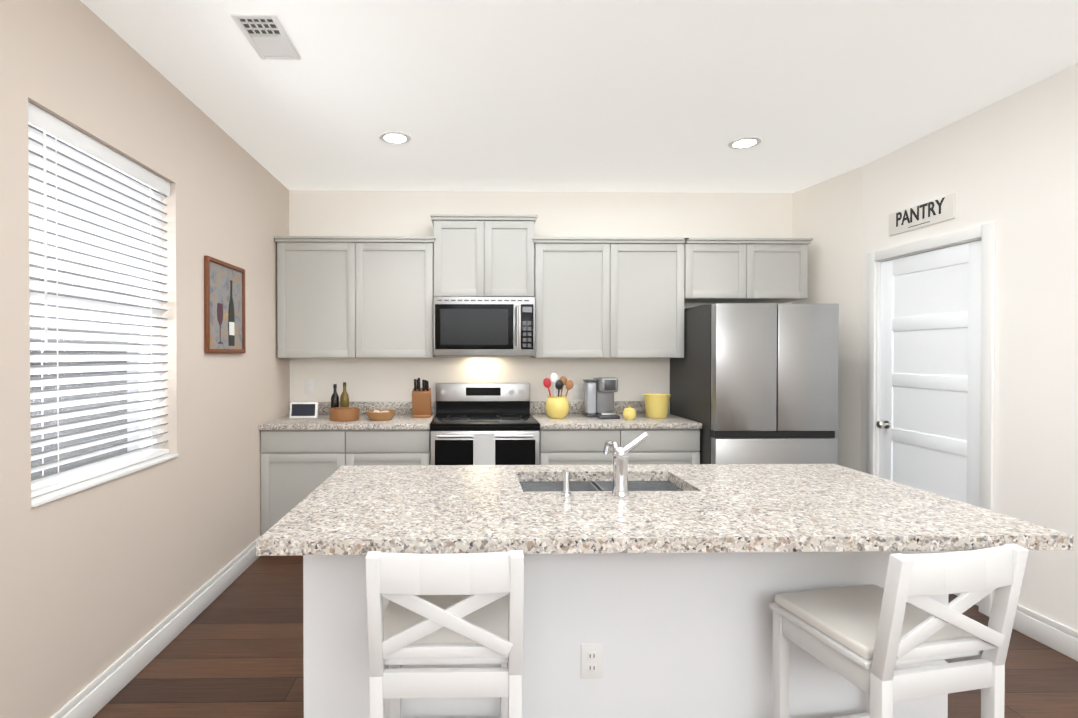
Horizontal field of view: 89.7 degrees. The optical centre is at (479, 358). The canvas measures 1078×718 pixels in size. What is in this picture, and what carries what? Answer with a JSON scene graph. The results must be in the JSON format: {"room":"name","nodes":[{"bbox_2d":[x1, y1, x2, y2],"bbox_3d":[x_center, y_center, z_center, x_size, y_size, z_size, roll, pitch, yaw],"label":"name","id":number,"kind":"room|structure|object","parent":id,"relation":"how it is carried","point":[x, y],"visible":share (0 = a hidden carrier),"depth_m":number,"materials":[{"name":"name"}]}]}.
{"room":"kitchen","nodes":[
{"label":"kitchen","id":0,"kind":"room"},
{"bbox_2d":[0,0,289,717],"bbox_3d":[-1.558,0.028,0.682,0.150,2.740,7.440,0,1,-1],"label":"wall","id":1,"kind":"structure","parent":0,"point":[96,581],"depth_m":2.36,"materials":[{"name":"paint"}]},
{"bbox_2d":[30,251,156,487],"bbox_3d":[-1.635,-0.191,2.249,0.050,1.370,0.900,0,1,-1],"label":"window","id":2,"kind":"structure","parent":1,"relation":"in","point":[148,443],"depth_m":2.41,"materials":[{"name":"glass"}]},
{"bbox_2d":[28,102,169,497],"bbox_3d":[-1.566,-0.201,2.250,0.067,1.349,0.892,0,1,-1],"label":"window blinds","id":3,"kind":"object","parent":2,"relation":"attached to","point":[93,202],"visible":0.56,"depth_m":2.17,"materials":[{"name":"white plastic"}]},
{"bbox_2d":[31,453,178,506],"bbox_3d":[-1.555,0.486,2.257,0.109,0.016,0.898,0,1,-1],"label":"window sill","id":4,"kind":"structure","parent":1,"relation":"attached to","point":[39,500],"depth_m":2.13,"materials":[{"name":"white wood"}]},
{"bbox_2d":[51,536,260,717],"bbox_3d":[-1.469,1.335,0.376,0.015,0.132,6.800,0,1,-1],"label":"baseboard","id":5,"kind":"structure","parent":1,"relation":"attached to","point":[93,698],"depth_m":2.46,"materials":[{"name":"white wood"}]},
{"bbox_2d":[204,255,245,352],"bbox_3d":[-1.518,-0.305,3.230,0.023,0.540,0.500,0,1,-1],"label":"framed art","id":6,"kind":"object","parent":1,"relation":"attached to","point":[224,309],"visible":1,"depth_m":3.19,"materials":[{"name":"paper"}]},
{"bbox_2d":[289,190,792,414],"bbox_3d":[0.576,-0.007,4.517,4.560,2.740,0.150,0,1,-1],"label":"wall","id":7,"kind":"structure","parent":0,"point":[559,214],"depth_m":4.43,"materials":[{"name":"paint"}]},
{"bbox_2d":[305,379,313,393],"bbox_3d":[-1.392,0.224,4.404,0.072,0.116,0.008,0,1,-1],"label":"electrical outlet plate","id":8,"kind":"object","parent":7,"relation":"attached to","point":[309,386],"visible":1,"depth_m":4.40,"materials":[{"name":"white plastic"}]},
{"bbox_2d":[274,238,364,357],"bbox_3d":[-1.210,-0.458,4.239,0.647,0.896,0.328,0,1,-1],"label":"upper cabinet","id":9,"kind":"object","parent":7,"relation":"attached to","point":[321,281],"depth_m":4.08,"materials":[{"name":"grey wood"}]},
{"bbox_2d":[365,238,435,357],"bbox_3d":[-0.681,-0.458,4.249,0.646,0.896,0.328,0,1,-1],"label":"upper cabinet","id":10,"kind":"object","parent":7,"relation":"attached to","point":[373,296],"depth_m":4.09,"materials":[{"name":"grey wood"}]},
{"bbox_2d":[433,214,492,296],"bbox_3d":[-0.132,-0.776,4.256,0.444,0.602,0.328,0,1,-1],"label":"upper cabinet","id":11,"kind":"object","parent":7,"relation":"attached to","point":[462,243],"depth_m":4.10,"materials":[{"name":"grey wood"}]},
{"bbox_2d":[433,297,534,355],"bbox_3d":[0.032,-0.246,4.209,0.762,0.443,0.438,0,1,-1],"label":"over-the-range microwave","id":12,"kind":"object","parent":11,"relation":"attached to","point":[483,326],"visible":1,"depth_m":4.04,"materials":[{"name":"silver metal"}]},
{"bbox_2d":[493,214,536,296],"bbox_3d":[0.194,-0.776,4.262,0.444,0.602,0.328,0,1,-1],"label":"upper cabinet","id":13,"kind":"object","parent":7,"relation":"attached to","point":[513,234],"depth_m":4.11,"materials":[{"name":"grey wood"}]},
{"bbox_2d":[530,238,620,357],"bbox_3d":[0.736,-0.458,4.275,0.633,0.896,0.328,0,1,-1],"label":"upper cabinet","id":14,"kind":"object","parent":7,"relation":"attached to","point":[577,281],"depth_m":4.12,"materials":[{"name":"grey wood"}]},
{"bbox_2d":[573,385,581,398],"bbox_3d":[0.807,0.274,4.445,0.072,0.116,0.008,0,1,-1],"label":"electrical outlet plate","id":15,"kind":"object","parent":7,"relation":"attached to","point":[577,391],"visible":0.96,"depth_m":4.44,"materials":[{"name":"white plastic"}]},
{"bbox_2d":[621,238,688,357],"bbox_3d":[1.250,-0.458,4.285,0.633,0.896,0.328,0,1,-1],"label":"upper cabinet","id":16,"kind":"object","parent":7,"relation":"attached to","point":[654,271],"depth_m":4.13,"materials":[{"name":"grey wood"}]},
{"bbox_2d":[689,238,756,302],"bbox_3d":[1.837,-0.686,4.294,0.534,0.441,0.328,0,1,-1],"label":"upper cabinet","id":17,"kind":"object","parent":7,"relation":"attached to","point":[721,270],"depth_m":4.14,"materials":[{"name":"grey wood"}]},
{"bbox_2d":[737,238,812,302],"bbox_3d":[2.253,-0.686,4.302,0.534,0.441,0.328,0,1,-1],"label":"upper cabinet","id":18,"kind":"object","parent":7,"relation":"attached to","point":[782,263],"depth_m":4.15,"materials":[{"name":"grey wood"}]},
{"bbox_2d":[80,0,1077,192],"bbox_3d":[0.647,-1.392,0.710,4.560,0.100,7.740,0,1,-1],"label":"ceiling","id":19,"kind":"structure","parent":0,"point":[587,95],"depth_m":2.64,"materials":[{"name":"paint"}]},
{"bbox_2d":[230,14,300,59],"bbox_3d":[-0.893,-1.351,2.272,0.180,0.008,0.320,0,1,-1],"label":"ceiling vent","id":20,"kind":"object","parent":19,"relation":"in","point":[266,36],"visible":1,"depth_m":2.25,"materials":[{"name":"white metal"}]},
{"bbox_2d":[379,131,410,144],"bbox_3d":[-0.522,-1.364,3.329,0.194,0.004,0.194,0,1,-1],"label":"recessed light","id":21,"kind":"object","parent":19,"relation":"in","point":[393,137],"visible":1,"depth_m":3.32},
{"bbox_2d":[728,137,761,148],"bbox_3d":[1.677,-1.364,3.410,0.194,0.004,0.194,0,1,-1],"label":"recessed light","id":22,"kind":"object","parent":19,"relation":"in","point":[745,142],"visible":1,"depth_m":3.41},
{"bbox_2d":[93,555,1077,717],"bbox_3d":[0.647,1.448,0.736,4.560,0.100,7.740,0,1,-1],"label":"floor","id":23,"kind":"structure","parent":0,"point":[235,649],"depth_m":2.40,"materials":[{"name":"brown wood"}]},
{"bbox_2d":[261,430,356,535],"bbox_3d":[-1.218,0.930,4.101,0.653,0.872,0.628,0,1,-1],"label":"base cabinet","id":24,"kind":"object","parent":23,"relation":"on","point":[298,467],"depth_m":3.79,"materials":[{"name":"grey wood"}]},
{"bbox_2d":[259,401,701,429],"bbox_3d":[0.012,0.422,4.107,3.112,0.140,0.653,0,1,-1],"label":"countertop","id":25,"kind":"structure","parent":24,"relation":"on","point":[574,418],"depth_m":3.91,"materials":[{"name":"stone"}]},
{"bbox_2d":[289,402,317,418],"bbox_3d":[-1.331,0.389,4.100,0.210,0.124,0.080,0,1,-1],"label":"smart display","id":26,"kind":"object","parent":25,"relation":"on","point":[303,410],"visible":1,"depth_m":4.07,"materials":[{"name":"white plastic"}]},
{"bbox_2d":[331,384,338,407],"bbox_3d":[-1.134,0.323,4.223,0.064,0.253,0.064,0,1,-1],"label":"oil bottle","id":27,"kind":"object","parent":25,"relation":"on","point":[334,400],"visible":0.73,"depth_m":4.20,"materials":[{"name":"black glass"}]},
{"bbox_2d":[329,407,358,421],"bbox_3d":[-1.005,0.408,4.007,0.216,0.088,0.216,0,1,-1],"label":"wooden box","id":28,"kind":"object","parent":25,"relation":"on","point":[340,414],"visible":1,"depth_m":3.92,"materials":[{"name":"brown wood"}]},
{"bbox_2d":[340,382,348,406],"bbox_3d":[-1.053,0.316,4.205,0.068,0.268,0.068,0,1,-1],"label":"oil bottle","id":29,"kind":"object","parent":25,"relation":"on","point":[344,399],"visible":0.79,"depth_m":4.18,"materials":[{"name":"green glass"}]},
{"bbox_2d":[366,409,395,420],"bbox_3d":[-0.735,0.416,4.012,0.224,0.071,0.224,0,1,-1],"label":"basket","id":30,"kind":"object","parent":25,"relation":"on","point":[380,415],"visible":1,"depth_m":3.94,"materials":[{"name":"brown wicker"}]},
{"bbox_2d":[412,378,431,417],"bbox_3d":[-0.448,0.296,4.196,0.140,0.309,0.220,0,1,-1],"label":"knife block","id":31,"kind":"object","parent":25,"relation":"on","point":[421,403],"visible":1,"depth_m":4.12,"materials":[{"name":"brown wood"}]},
{"bbox_2d":[543,373,573,418],"bbox_3d":[0.602,0.279,4.125,0.231,0.343,0.184,0,1,-1],"label":"utensil crock","id":32,"kind":"object","parent":25,"relation":"on","point":[556,406],"visible":1,"depth_m":4.09,"materials":[{"name":"yellow ceramic"}]},
{"bbox_2d":[583,377,619,418],"bbox_3d":[0.942,0.295,4.187,0.230,0.310,0.270,0,1,-1],"label":"coffee maker","id":33,"kind":"object","parent":25,"relation":"on","point":[599,397],"visible":1,"depth_m":4.16,"materials":[{"name":"silver metal"}]},
{"bbox_2d":[623,406,635,419],"bbox_3d":[1.115,0.400,4.016,0.100,0.104,0.100,0,1,-1],"label":"sugar bowl","id":34,"kind":"object","parent":25,"relation":"on","point":[629,412],"visible":1,"depth_m":3.98,"materials":[{"name":"yellow ceramic"}]},
{"bbox_2d":[643,393,670,418],"bbox_3d":[1.363,0.361,4.150,0.208,0.178,0.208,0,1,-1],"label":"canister","id":35,"kind":"object","parent":25,"relation":"on","point":[656,405],"visible":1,"depth_m":4.08,"materials":[{"name":"ceramic"}]},
{"bbox_2d":[357,429,430,465],"bbox_3d":[-0.685,0.930,4.111,0.653,0.872,0.628,0,1,-1],"label":"base cabinet","id":36,"kind":"object","parent":23,"relation":"on","point":[374,447],"depth_m":3.80,"materials":[{"name":"grey wood"}]},
{"bbox_2d":[365,550,523,717],"bbox_3d":[-0.088,0.931,1.522,0.396,0.918,0.432,0,1,-1],"label":"stool","id":37,"kind":"object","parent":23,"relation":"on","point":[456,608],"visible":1,"depth_m":1.35,"materials":[{"name":"wood"}]},
{"bbox_2d":[430,383,539,464],"bbox_3d":[0.032,0.782,4.073,0.766,1.170,0.729,0,1,-1],"label":"range","id":38,"kind":"object","parent":23,"relation":"on","point":[465,412],"visible":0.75,"depth_m":3.78,"materials":[{"name":"silver metal"}]},
{"bbox_2d":[473,433,494,464],"bbox_3d":[0.031,0.718,3.719,0.150,0.404,0.034,0,1,-1],"label":"dish towel","id":39,"kind":"object","parent":38,"relation":"hanging from","point":[483,449],"visible":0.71,"depth_m":3.70,"materials":[{"name":"white fabric"}]},
{"bbox_2d":[539,429,632,464],"bbox_3d":[0.737,0.930,4.138,0.632,0.872,0.628,0,1,-1],"label":"base cabinet","id":40,"kind":"object","parent":23,"relation":"on","point":[557,446],"depth_m":3.82,"materials":[{"name":"grey wood"}]},
{"bbox_2d":[303,481,948,717],"bbox_3d":[0.493,0.949,2.071,2.181,0.874,0.577,0,1,-1],"label":"kitchen island","id":41,"kind":"object","parent":23,"relation":"on","point":[683,635],"visible":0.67,"depth_m":1.79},
{"bbox_2d":[581,644,602,678],"bbox_3d":[0.372,1.003,1.788,0.072,0.116,0.008,0,1,-1],"label":"outlet","id":42,"kind":"object","parent":41,"relation":"attached to","point":[591,661],"visible":1,"depth_m":1.79,"materials":[{"name":"white plastic"}]},
{"bbox_2d":[256,464,1073,555],"bbox_3d":[0.500,0.594,1.911,2.190,0.244,0.950,0,1,-1],"label":"island countertop","id":43,"kind":"structure","parent":41,"relation":"on","point":[530,509],"depth_m":1.64,"materials":[{"name":"stone"}]},
{"bbox_2d":[560,470,571,495],"bbox_3d":[0.300,0.431,1.886,0.040,0.080,0.071,0,1,-1],"label":"soap dispenser","id":44,"kind":"object","parent":43,"relation":"on","point":[566,475],"visible":1,"depth_m":1.86,"materials":[{"name":"silver metal"}]},
{"bbox_2d":[603,432,648,495],"bbox_3d":[0.522,0.362,1.970,0.127,0.217,0.241,0,1,-1],"label":"faucet","id":45,"kind":"object","parent":43,"relation":"on","point":[620,472],"visible":1,"depth_m":1.86,"materials":[{"name":"silver metal"}]},
{"bbox_2d":[633,429,699,464],"bbox_3d":[1.249,0.930,4.147,0.632,0.872,0.628,0,1,-1],"label":"base cabinet","id":46,"kind":"object","parent":23,"relation":"on","point":[663,446],"depth_m":3.83,"materials":[{"name":"grey wood"}]},
{"bbox_2d":[670,303,838,463],"bbox_3d":[1.998,0.489,4.052,0.835,1.757,0.838,0,1,-1],"label":"refrigerator","id":47,"kind":"object","parent":23,"relation":"on","point":[753,383],"visible":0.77,"depth_m":3.63,"materials":[{"name":"silver metal"}]},
{"bbox_2d":[769,544,1028,717],"bbox_3d":[1.151,0.931,1.533,0.396,0.918,0.432,0,1,-11],"label":"stool","id":48,"kind":"object","parent":23,"relation":"on","point":[867,639],"visible":1,"depth_m":1.38,"materials":[{"name":"wood"}]},
{"bbox_2d":[792,63,1077,631],"bbox_3d":[2.796,0.027,0.763,0.260,2.740,7.440,0,1,-1],"label":"wall","id":49,"kind":"structure","parent":0,"point":[1008,165],"depth_m":2.77,"materials":[{"name":"paint"}]},
{"bbox_2d":[889,193,954,235],"bbox_3d":[2.721,-0.884,3.334,0.012,0.145,0.480,0,1,-1],"label":"sign","id":50,"kind":"object","parent":49,"relation":"attached to","point":[947,208],"visible":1,"depth_m":3.29,"materials":[{"name":"white wood"}]},
{"bbox_2d":[876,240,981,605],"bbox_3d":[2.730,0.353,3.316,0.103,2.019,0.754,0,1,-1],"label":"pantry door","id":51,"kind":"structure","parent":49,"relation":"in","point":[928,424],"depth_m":3.27,"materials":[{"name":"white wood"}]},
{"bbox_2d":[866,222,995,616],"bbox_3d":[2.795,0.322,3.317,0.168,2.105,0.900,0,1,-1],"label":"door frame","id":52,"kind":"structure","parent":49,"relation":"attached to","point":[985,234],"depth_m":2.93,"materials":[{"name":"white wood"}]},
{"bbox_2d":[1013,605,1077,660],"bbox_3d":[2.784,1.339,-0.045,0.015,0.132,5.800,0,1,-1],"label":"baseboard","id":53,"kind":"structure","parent":49,"relation":"attached to","point":[1063,639],"depth_m":2.59,"materials":[{"name":"white wood"}]},
{"label":"outside","id":54,"kind":"structure","parent":0,"visible":0},
{"bbox_2d":[29,252,126,478],"bbox_3d":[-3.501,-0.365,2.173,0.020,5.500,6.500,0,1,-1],"label":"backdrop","id":55,"kind":"structure","parent":54,"point":[78,451],"depth_m":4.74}
]}

